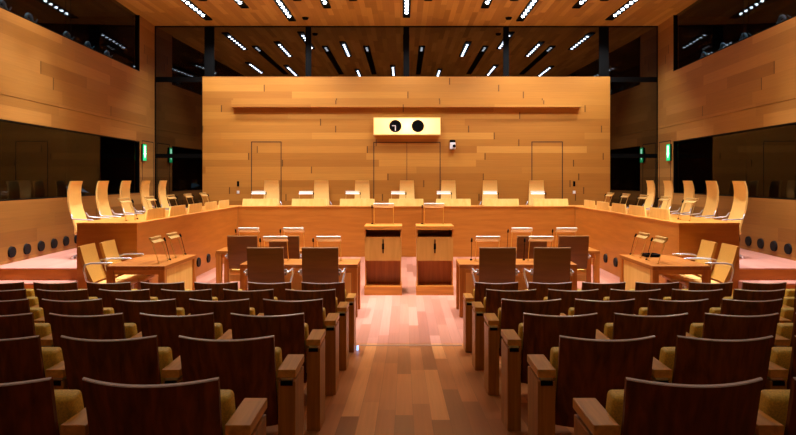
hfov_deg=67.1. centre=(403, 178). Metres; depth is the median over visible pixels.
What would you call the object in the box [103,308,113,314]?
seat cushion
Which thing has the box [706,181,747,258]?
chair
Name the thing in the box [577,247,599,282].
table
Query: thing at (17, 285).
seat
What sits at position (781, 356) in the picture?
seat cushion
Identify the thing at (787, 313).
seat cushion
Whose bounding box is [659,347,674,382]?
seat cushion
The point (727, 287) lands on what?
seat
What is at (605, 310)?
seat
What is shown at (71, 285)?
seat
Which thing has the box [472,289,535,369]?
seat
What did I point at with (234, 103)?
trim
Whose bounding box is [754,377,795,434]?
seat
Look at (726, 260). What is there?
chair
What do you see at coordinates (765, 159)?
window
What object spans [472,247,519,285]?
chair
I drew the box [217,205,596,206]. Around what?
countertop
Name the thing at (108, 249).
chair
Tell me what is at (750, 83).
wall
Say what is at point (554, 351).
seat cushion
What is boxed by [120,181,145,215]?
chair
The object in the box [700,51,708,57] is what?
console
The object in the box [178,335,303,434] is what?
seat
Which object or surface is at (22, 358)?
seat
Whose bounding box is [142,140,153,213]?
door
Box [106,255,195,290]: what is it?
side table
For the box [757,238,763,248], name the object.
loudspeaker
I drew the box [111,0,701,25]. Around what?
ceiling
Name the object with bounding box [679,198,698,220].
reading lamp
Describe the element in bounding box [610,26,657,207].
glass panel
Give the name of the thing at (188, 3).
ceiling light
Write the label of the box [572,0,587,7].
ceiling light
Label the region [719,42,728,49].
console
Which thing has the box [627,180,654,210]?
chair
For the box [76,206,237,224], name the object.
countertop
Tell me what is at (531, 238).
reading lamp
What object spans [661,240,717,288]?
chair
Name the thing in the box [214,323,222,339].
seat cushion
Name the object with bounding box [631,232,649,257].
reading lamp
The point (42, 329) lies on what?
seat cushion
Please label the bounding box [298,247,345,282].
chair
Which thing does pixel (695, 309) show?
seat
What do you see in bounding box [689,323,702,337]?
seat cushion
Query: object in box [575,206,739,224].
countertop
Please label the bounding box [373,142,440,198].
door
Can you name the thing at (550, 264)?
chair
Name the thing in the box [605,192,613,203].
reading lamp
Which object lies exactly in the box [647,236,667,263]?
reading lamp
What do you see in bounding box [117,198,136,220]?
reading lamp
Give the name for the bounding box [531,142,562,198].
door
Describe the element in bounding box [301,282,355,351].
seat
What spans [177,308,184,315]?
seat cushion
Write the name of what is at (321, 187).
chair
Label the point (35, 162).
window
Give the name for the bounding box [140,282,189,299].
seat
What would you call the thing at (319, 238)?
reading lamp
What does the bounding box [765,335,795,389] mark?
seat
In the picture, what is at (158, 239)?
reading lamp
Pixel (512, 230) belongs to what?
reading lamp
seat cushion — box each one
[26,289,34,296]
[27,297,38,306]
[30,308,43,319]
[34,323,51,337]
[41,347,62,377]
[54,390,83,431]
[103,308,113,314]
[124,323,137,338]
[158,347,172,383]
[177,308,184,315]
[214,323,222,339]
[220,390,235,434]
[250,308,254,314]
[275,347,281,402]
[304,323,308,372]
[323,308,325,337]
[483,297,485,320]
[498,308,500,347]
[518,323,522,365]
[550,347,558,401]
[568,308,573,315]
[604,323,612,339]
[606,390,623,434]
[639,308,647,315]
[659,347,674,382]
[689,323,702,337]
[709,308,720,313]
[759,390,789,428]
[770,347,791,380]
[776,323,792,346]
[780,308,793,320]
[783,297,794,306]
[785,289,794,296]
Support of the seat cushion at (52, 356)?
on the seat at (22, 358)
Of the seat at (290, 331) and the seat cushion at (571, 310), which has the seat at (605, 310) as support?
the seat cushion at (571, 310)
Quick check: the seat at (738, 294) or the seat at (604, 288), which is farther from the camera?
the seat at (604, 288)
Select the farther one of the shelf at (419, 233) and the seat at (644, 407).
the shelf at (419, 233)
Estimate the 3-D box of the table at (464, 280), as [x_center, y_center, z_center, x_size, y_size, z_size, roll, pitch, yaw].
[1.593,1.560,8.650,1.640,0.740,0.600,0,0,0]
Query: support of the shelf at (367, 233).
attached to the lectern at (382, 241)
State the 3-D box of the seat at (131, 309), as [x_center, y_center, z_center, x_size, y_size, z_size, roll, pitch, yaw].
[-1.977,1.331,4.808,0.580,0.795,0.381,0,0,0]
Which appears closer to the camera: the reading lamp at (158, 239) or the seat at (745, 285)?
the seat at (745, 285)
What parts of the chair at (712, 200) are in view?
backrest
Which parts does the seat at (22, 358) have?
edge trim, backrest, armrest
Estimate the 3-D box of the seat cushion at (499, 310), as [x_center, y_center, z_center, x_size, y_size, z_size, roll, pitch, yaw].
[0.994,1.236,4.910,0.456,0.380,0.175,0,0,0]
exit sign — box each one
[141,144,146,160]
[666,144,671,160]
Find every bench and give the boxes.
[76,200,237,289]
[217,199,596,256]
[575,200,739,294]
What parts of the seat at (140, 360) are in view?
edge trim, armrest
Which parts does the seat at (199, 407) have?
edge trim, armrest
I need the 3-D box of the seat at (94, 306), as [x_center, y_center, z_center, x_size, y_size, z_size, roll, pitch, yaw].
[-2.552,1.331,4.808,0.580,0.795,0.381,0,0,0]
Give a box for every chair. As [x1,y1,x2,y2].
[67,181,108,258]
[77,243,137,284]
[96,181,132,218]
[99,239,154,288]
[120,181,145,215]
[140,181,168,213]
[158,180,169,210]
[225,235,257,273]
[243,247,293,282]
[264,180,281,204]
[269,235,301,258]
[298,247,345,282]
[314,180,331,204]
[354,180,369,198]
[399,180,414,198]
[441,180,455,198]
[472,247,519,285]
[479,180,497,204]
[516,235,546,258]
[523,247,573,287]
[526,180,543,204]
[558,235,590,273]
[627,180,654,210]
[646,181,673,209]
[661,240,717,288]
[670,181,694,215]
[679,243,739,285]
[682,181,718,218]
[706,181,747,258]
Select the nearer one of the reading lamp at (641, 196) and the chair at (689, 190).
the reading lamp at (641, 196)
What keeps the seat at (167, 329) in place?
on the floor at (383, 390)
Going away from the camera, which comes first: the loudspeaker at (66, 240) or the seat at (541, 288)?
the seat at (541, 288)
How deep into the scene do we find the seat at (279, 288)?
6.40 m
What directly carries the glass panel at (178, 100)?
in the wall at (334, 145)
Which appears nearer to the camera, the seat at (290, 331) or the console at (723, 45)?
the seat at (290, 331)
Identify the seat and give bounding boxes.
[0,282,34,296]
[0,289,38,307]
[0,299,44,322]
[0,313,53,346]
[0,335,68,389]
[0,377,89,434]
[33,282,80,296]
[37,289,97,307]
[42,298,113,323]
[49,313,141,359]
[61,335,182,407]
[82,377,266,434]
[87,282,137,298]
[99,289,157,313]
[115,299,190,332]
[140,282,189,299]
[140,313,231,359]
[161,289,217,314]
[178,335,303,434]
[189,299,263,333]
[194,282,241,300]
[223,289,277,314]
[230,313,325,430]
[248,282,293,300]
[263,298,338,394]
[285,289,348,369]
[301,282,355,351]
[463,282,517,351]
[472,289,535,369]
[484,298,560,394]
[501,313,596,430]
[526,282,571,300]
[527,335,654,434]
[544,289,598,315]
[560,299,634,333]
[573,377,762,434]
[577,282,625,300]
[595,313,687,359]
[603,289,660,314]
[629,282,678,299]
[634,299,708,332]
[650,335,772,389]
[663,289,722,312]
[681,282,732,300]
[686,313,778,346]
[709,298,782,322]
[720,289,784,307]
[731,282,786,296]
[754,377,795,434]
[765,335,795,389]
[774,313,795,346]
[779,299,795,322]
[782,290,795,307]
[785,285,795,296]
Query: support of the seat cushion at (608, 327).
on the seat at (665, 328)
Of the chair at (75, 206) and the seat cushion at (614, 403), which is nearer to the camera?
the seat cushion at (614, 403)
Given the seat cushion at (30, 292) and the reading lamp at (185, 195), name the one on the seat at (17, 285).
the seat cushion at (30, 292)
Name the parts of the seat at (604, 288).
edge trim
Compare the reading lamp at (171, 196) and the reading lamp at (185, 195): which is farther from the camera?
the reading lamp at (185, 195)
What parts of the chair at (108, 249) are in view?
backrest, armrest, armrest, seat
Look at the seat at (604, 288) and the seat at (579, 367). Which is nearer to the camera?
the seat at (579, 367)
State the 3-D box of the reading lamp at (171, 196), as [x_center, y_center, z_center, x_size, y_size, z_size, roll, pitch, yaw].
[-4.498,0.490,11.700,0.166,0.366,0.374,0,0,0]
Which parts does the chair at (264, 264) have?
armrest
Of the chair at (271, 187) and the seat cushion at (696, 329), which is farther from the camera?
the chair at (271, 187)
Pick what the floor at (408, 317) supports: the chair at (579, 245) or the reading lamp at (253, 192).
the chair at (579, 245)
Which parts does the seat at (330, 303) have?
edge trim, backrest, armrest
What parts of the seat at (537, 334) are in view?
armrest, backrest, edge trim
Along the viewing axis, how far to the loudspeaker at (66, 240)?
11.62 m
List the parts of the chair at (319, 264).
armrest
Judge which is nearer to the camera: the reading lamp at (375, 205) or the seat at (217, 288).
the seat at (217, 288)
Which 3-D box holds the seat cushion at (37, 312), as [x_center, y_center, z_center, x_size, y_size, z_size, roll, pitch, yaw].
[-3.167,1.236,4.910,0.456,0.380,0.175,0,0,0]
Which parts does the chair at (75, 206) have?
backrest, armrest, armrest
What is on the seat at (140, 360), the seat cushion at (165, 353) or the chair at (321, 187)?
the seat cushion at (165, 353)
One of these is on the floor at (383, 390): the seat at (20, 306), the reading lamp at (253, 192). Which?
the seat at (20, 306)
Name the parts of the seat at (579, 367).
armrest, edge trim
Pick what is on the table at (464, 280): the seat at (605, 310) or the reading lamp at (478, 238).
the reading lamp at (478, 238)
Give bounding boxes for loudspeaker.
[8,246,15,257]
[23,243,30,253]
[38,241,44,250]
[51,238,57,248]
[63,236,69,245]
[745,236,751,245]
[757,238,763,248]
[770,241,777,250]
[784,243,791,254]
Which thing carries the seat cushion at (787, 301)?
on the seat at (788, 302)
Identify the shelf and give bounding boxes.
[364,230,401,236]
[416,230,453,236]
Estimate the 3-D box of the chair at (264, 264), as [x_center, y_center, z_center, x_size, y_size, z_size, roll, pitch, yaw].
[-1.821,1.411,8.117,0.608,1.038,0.634,0,0,-2]
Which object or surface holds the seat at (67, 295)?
on the floor at (383, 390)
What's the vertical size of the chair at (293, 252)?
1.038 m
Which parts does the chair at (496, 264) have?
armrest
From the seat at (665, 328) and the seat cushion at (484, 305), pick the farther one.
the seat cushion at (484, 305)
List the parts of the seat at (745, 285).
edge trim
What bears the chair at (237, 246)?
on the floor at (408, 317)
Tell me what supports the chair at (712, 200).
on the floor at (61, 260)
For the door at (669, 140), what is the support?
in the wall at (750, 83)
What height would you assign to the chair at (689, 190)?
1.348 m
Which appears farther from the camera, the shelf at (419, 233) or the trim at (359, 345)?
the shelf at (419, 233)
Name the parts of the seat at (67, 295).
edge trim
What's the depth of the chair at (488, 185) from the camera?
16.23 m
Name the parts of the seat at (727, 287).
edge trim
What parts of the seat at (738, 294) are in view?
edge trim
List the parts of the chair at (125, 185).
backrest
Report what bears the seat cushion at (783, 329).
on the seat at (785, 332)
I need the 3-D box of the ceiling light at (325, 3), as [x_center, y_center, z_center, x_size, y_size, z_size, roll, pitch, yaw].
[-1.867,-4.162,13.500,0.190,0.052,2.200,0,0,0]
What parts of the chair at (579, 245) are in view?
seat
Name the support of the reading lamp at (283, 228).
on the table at (220, 254)
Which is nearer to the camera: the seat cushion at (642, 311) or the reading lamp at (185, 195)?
the seat cushion at (642, 311)
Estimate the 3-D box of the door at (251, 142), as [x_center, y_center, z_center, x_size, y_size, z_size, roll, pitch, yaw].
[-3.749,0.181,16.338,0.827,2.404,0.004,0,0,0]
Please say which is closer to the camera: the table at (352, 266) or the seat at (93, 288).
the seat at (93, 288)
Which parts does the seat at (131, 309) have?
edge trim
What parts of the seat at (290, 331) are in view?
edge trim, backrest, armrest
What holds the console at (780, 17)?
on the desk
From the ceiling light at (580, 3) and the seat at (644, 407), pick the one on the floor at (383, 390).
the seat at (644, 407)
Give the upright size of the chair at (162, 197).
1.348 m
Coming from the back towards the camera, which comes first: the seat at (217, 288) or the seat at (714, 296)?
the seat at (217, 288)
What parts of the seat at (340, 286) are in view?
backrest, edge trim, armrest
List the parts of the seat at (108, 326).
edge trim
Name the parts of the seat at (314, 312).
backrest, edge trim, armrest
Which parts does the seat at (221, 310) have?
edge trim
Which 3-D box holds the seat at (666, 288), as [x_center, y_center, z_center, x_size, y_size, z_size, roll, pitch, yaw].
[2.678,1.500,6.560,0.580,0.795,0.381,0,0,0]
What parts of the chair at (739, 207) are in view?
armrest, armrest, backrest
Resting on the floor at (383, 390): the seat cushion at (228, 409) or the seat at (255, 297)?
the seat at (255, 297)
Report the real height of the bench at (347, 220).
1.435 m
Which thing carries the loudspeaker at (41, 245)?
attached to the wall at (48, 78)
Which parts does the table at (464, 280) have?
leg, leg, rail, modesty panel, leg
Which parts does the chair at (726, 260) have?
seat, armrest, backrest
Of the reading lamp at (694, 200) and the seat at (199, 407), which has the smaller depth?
the seat at (199, 407)
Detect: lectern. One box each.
[364,224,401,294]
[415,224,453,294]
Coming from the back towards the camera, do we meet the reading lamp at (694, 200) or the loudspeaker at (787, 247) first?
the loudspeaker at (787, 247)
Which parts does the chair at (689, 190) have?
backrest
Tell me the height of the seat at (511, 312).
0.795 m
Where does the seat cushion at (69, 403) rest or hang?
on the seat at (30, 407)
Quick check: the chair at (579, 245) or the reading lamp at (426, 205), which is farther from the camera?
the reading lamp at (426, 205)
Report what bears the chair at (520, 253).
on the floor at (408, 317)
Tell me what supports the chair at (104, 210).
on the floor at (61, 260)
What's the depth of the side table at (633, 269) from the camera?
8.55 m
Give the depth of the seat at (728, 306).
4.65 m
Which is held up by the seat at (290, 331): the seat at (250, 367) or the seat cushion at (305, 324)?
the seat cushion at (305, 324)
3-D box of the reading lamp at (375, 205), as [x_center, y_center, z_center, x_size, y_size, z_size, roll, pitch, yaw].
[-0.347,0.595,10.299,0.374,0.366,0.166,0,0,0]
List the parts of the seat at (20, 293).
backrest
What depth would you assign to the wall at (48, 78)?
11.46 m
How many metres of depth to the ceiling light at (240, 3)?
14.28 m
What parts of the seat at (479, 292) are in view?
armrest, backrest, edge trim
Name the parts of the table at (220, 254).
leg, leg, modesty panel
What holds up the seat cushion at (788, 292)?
on the seat at (788, 292)
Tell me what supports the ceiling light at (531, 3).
attached to the ceiling
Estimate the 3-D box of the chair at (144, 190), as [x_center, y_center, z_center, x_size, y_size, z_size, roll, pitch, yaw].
[-5.493,0.709,13.415,0.669,1.348,0.618,0,0,0]
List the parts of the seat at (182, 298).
edge trim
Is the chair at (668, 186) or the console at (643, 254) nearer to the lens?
the console at (643, 254)
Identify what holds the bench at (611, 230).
on the floor at (408, 317)
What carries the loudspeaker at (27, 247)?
attached to the wall at (48, 78)
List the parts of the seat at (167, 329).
edge trim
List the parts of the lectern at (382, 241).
panel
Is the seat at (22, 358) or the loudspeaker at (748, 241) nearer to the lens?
the seat at (22, 358)
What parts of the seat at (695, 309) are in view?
edge trim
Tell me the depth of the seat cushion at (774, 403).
2.21 m
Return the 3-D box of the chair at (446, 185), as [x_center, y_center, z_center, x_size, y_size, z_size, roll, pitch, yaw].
[1.182,0.709,15.951,0.618,1.348,0.669,0,0,4]
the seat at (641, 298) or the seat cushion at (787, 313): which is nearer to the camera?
the seat cushion at (787, 313)
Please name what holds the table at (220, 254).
on the floor at (408, 317)
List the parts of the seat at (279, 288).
edge trim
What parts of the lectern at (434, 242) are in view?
panel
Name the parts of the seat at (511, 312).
armrest, backrest, edge trim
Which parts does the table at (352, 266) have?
leg, rail, modesty panel, leg, leg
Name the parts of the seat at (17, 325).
edge trim, backrest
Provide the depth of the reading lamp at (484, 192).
15.30 m
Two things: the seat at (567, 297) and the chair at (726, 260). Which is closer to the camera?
the seat at (567, 297)
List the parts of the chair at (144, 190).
backrest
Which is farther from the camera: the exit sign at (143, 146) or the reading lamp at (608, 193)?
the exit sign at (143, 146)
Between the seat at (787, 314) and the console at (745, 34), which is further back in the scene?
the console at (745, 34)
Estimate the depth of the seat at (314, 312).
4.72 m
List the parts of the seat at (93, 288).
edge trim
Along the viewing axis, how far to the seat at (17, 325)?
3.80 m
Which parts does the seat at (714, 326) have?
edge trim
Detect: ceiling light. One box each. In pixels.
[180,0,211,19]
[234,0,248,7]
[274,0,295,20]
[320,0,330,7]
[403,0,410,17]
[481,0,492,7]
[516,0,538,20]
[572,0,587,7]
[605,0,638,19]
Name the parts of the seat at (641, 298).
edge trim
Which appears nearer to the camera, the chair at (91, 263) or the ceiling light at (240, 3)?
the chair at (91, 263)
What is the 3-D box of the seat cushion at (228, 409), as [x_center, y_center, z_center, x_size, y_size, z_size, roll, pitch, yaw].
[-0.868,0.983,2.283,0.456,0.380,0.175,0,0,0]
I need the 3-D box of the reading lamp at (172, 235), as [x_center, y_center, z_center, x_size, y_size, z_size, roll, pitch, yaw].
[-3.498,1.007,9.200,0.166,0.366,0.374,0,0,0]
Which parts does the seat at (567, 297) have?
edge trim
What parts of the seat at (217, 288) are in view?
edge trim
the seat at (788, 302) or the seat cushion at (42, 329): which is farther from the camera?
the seat at (788, 302)
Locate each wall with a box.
[0,8,154,264]
[203,77,609,205]
[658,15,795,260]
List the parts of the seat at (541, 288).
edge trim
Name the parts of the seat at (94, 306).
edge trim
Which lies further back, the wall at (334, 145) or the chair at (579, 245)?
the wall at (334, 145)
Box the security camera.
[450,140,455,148]
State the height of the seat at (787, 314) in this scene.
0.795 m
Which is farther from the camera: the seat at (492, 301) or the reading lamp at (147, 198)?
the reading lamp at (147, 198)
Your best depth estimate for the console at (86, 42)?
13.18 m
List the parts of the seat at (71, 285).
edge trim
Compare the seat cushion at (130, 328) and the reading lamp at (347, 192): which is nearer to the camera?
the seat cushion at (130, 328)
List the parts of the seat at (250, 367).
edge trim, armrest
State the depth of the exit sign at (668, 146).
15.44 m
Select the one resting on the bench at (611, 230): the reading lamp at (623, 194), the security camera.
the reading lamp at (623, 194)
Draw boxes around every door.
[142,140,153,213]
[251,142,281,202]
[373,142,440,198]
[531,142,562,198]
[659,140,670,213]
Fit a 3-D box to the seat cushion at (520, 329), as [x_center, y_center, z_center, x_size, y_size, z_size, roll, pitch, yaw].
[0.994,1.152,4.035,0.456,0.380,0.175,0,0,0]
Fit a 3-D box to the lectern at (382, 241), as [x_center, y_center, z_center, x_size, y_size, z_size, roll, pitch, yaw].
[-0.347,1.354,10.200,0.630,1.152,0.540,0,0,0]
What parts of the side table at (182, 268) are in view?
leg, rail, leg, modesty panel, leg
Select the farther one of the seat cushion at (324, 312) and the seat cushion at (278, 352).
the seat cushion at (324, 312)
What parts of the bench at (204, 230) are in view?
panel, panel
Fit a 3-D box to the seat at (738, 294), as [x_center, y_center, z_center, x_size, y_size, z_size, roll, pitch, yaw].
[3.253,1.416,5.684,0.580,0.795,0.381,0,0,0]
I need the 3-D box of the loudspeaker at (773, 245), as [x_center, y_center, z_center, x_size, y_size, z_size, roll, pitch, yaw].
[6.641,1.205,10.770,0.040,0.195,0.195,0,0,0]
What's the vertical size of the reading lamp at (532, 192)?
0.366 m
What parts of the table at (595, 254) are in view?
modesty panel, leg, leg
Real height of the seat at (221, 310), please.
0.795 m
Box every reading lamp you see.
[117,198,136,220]
[144,196,156,208]
[149,236,169,263]
[166,195,177,205]
[166,232,184,257]
[184,193,193,202]
[238,228,259,244]
[251,191,265,198]
[263,236,289,260]
[283,228,303,239]
[299,191,312,196]
[316,236,341,260]
[346,191,358,193]
[373,203,394,223]
[391,191,404,198]
[423,203,444,223]
[437,191,450,193]
[474,236,499,260]
[483,191,496,205]
[511,228,532,245]
[527,236,553,260]
[530,191,544,205]
[555,228,576,246]
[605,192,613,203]
[620,193,629,202]
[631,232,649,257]
[637,195,648,204]
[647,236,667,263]
[658,196,670,207]
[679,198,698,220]
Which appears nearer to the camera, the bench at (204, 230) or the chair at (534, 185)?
the bench at (204, 230)
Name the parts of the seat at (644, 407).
armrest, edge trim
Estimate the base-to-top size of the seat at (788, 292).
0.795 m
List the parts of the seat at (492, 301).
armrest, backrest, edge trim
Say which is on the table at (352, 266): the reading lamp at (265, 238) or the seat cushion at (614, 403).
the reading lamp at (265, 238)
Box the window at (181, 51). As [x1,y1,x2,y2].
[155,26,656,76]
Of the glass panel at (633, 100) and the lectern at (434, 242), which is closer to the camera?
the lectern at (434, 242)
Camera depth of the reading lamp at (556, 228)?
10.18 m
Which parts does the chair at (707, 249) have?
seat, armrest, armrest, backrest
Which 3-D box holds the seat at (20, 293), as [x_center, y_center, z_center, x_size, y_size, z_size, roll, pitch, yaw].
[-3.702,1.416,5.684,0.580,0.795,0.381,0,0,0]
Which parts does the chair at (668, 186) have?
backrest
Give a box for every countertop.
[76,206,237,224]
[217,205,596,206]
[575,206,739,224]
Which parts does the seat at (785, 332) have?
backrest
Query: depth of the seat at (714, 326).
3.78 m
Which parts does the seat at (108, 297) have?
edge trim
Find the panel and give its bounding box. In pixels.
[374,117,440,134]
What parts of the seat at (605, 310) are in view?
edge trim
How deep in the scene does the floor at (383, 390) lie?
4.66 m
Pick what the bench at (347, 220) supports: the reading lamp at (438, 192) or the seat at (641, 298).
the reading lamp at (438, 192)
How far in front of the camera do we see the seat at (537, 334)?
3.85 m
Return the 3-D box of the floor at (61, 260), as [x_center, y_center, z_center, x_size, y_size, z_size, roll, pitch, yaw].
[0.063,1.657,12.543,13.740,0.547,7.715,0,0,0]
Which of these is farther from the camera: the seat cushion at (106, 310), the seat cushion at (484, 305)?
the seat cushion at (484, 305)
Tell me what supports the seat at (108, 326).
on the floor at (383, 390)
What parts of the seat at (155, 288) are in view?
edge trim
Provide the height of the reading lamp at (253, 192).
0.366 m
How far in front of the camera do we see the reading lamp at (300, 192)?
15.30 m
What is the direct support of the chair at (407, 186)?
on the floor at (61, 260)
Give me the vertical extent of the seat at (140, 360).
0.795 m
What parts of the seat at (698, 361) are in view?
edge trim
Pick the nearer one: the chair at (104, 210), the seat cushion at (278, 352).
the seat cushion at (278, 352)
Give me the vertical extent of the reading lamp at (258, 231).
0.366 m
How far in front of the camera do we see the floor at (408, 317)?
8.59 m
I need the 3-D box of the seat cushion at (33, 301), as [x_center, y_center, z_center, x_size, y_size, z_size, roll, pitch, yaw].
[-3.743,1.321,5.787,0.456,0.380,0.175,0,0,0]
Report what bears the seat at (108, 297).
on the floor at (383, 390)
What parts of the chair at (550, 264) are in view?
armrest, backrest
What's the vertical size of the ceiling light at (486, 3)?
0.052 m
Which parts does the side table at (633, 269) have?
leg, modesty panel, leg, rail, leg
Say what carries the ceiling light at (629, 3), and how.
attached to the ceiling
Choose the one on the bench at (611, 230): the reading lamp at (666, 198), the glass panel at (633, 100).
the reading lamp at (666, 198)
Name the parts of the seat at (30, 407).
edge trim, backrest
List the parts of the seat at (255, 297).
edge trim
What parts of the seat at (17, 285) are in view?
backrest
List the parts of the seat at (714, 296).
edge trim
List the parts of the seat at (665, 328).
edge trim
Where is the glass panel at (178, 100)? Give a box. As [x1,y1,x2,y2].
[155,27,202,207]
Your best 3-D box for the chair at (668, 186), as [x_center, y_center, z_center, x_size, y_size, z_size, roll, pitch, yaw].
[5.619,0.709,13.415,0.669,1.348,0.618,0,0,0]
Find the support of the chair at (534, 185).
on the floor at (61, 260)
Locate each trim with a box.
[0,270,795,288]
[231,100,580,107]
[359,345,461,345]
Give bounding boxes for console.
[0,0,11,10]
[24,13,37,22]
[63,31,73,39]
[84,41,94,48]
[641,253,660,256]
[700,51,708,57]
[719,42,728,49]
[739,32,750,40]
[776,15,790,23]
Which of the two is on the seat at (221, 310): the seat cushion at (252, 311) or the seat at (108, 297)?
the seat cushion at (252, 311)
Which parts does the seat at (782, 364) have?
armrest, backrest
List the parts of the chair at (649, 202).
backrest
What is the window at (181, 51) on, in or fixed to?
in the wall at (334, 145)
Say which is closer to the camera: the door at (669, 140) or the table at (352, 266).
the table at (352, 266)
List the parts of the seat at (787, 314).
backrest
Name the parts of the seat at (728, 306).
edge trim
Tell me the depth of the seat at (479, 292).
6.48 m
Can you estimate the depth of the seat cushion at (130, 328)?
3.96 m
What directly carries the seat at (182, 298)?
on the floor at (383, 390)
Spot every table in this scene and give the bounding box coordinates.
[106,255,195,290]
[216,247,301,282]
[240,259,360,316]
[456,259,576,316]
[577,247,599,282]
[620,255,710,289]
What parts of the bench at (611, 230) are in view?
panel, panel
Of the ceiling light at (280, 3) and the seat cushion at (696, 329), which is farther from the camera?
the ceiling light at (280, 3)
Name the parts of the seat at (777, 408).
backrest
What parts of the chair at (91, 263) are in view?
backrest, armrest, seat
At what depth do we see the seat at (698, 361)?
2.91 m
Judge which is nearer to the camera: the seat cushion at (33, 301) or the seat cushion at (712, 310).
the seat cushion at (712, 310)
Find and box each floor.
[0,248,795,288]
[196,257,619,342]
[266,343,573,434]
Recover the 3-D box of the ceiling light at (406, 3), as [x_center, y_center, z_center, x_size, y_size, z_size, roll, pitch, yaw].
[0.063,-4.162,14.350,0.190,0.052,2.200,0,0,0]
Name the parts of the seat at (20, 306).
edge trim, backrest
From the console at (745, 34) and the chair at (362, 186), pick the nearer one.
the console at (745, 34)
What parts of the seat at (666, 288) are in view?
edge trim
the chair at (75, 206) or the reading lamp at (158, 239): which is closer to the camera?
the reading lamp at (158, 239)
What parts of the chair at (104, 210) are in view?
backrest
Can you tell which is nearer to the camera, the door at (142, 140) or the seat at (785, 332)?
the seat at (785, 332)
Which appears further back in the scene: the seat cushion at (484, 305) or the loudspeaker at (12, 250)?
the loudspeaker at (12, 250)
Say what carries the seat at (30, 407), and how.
on the floor at (383, 390)

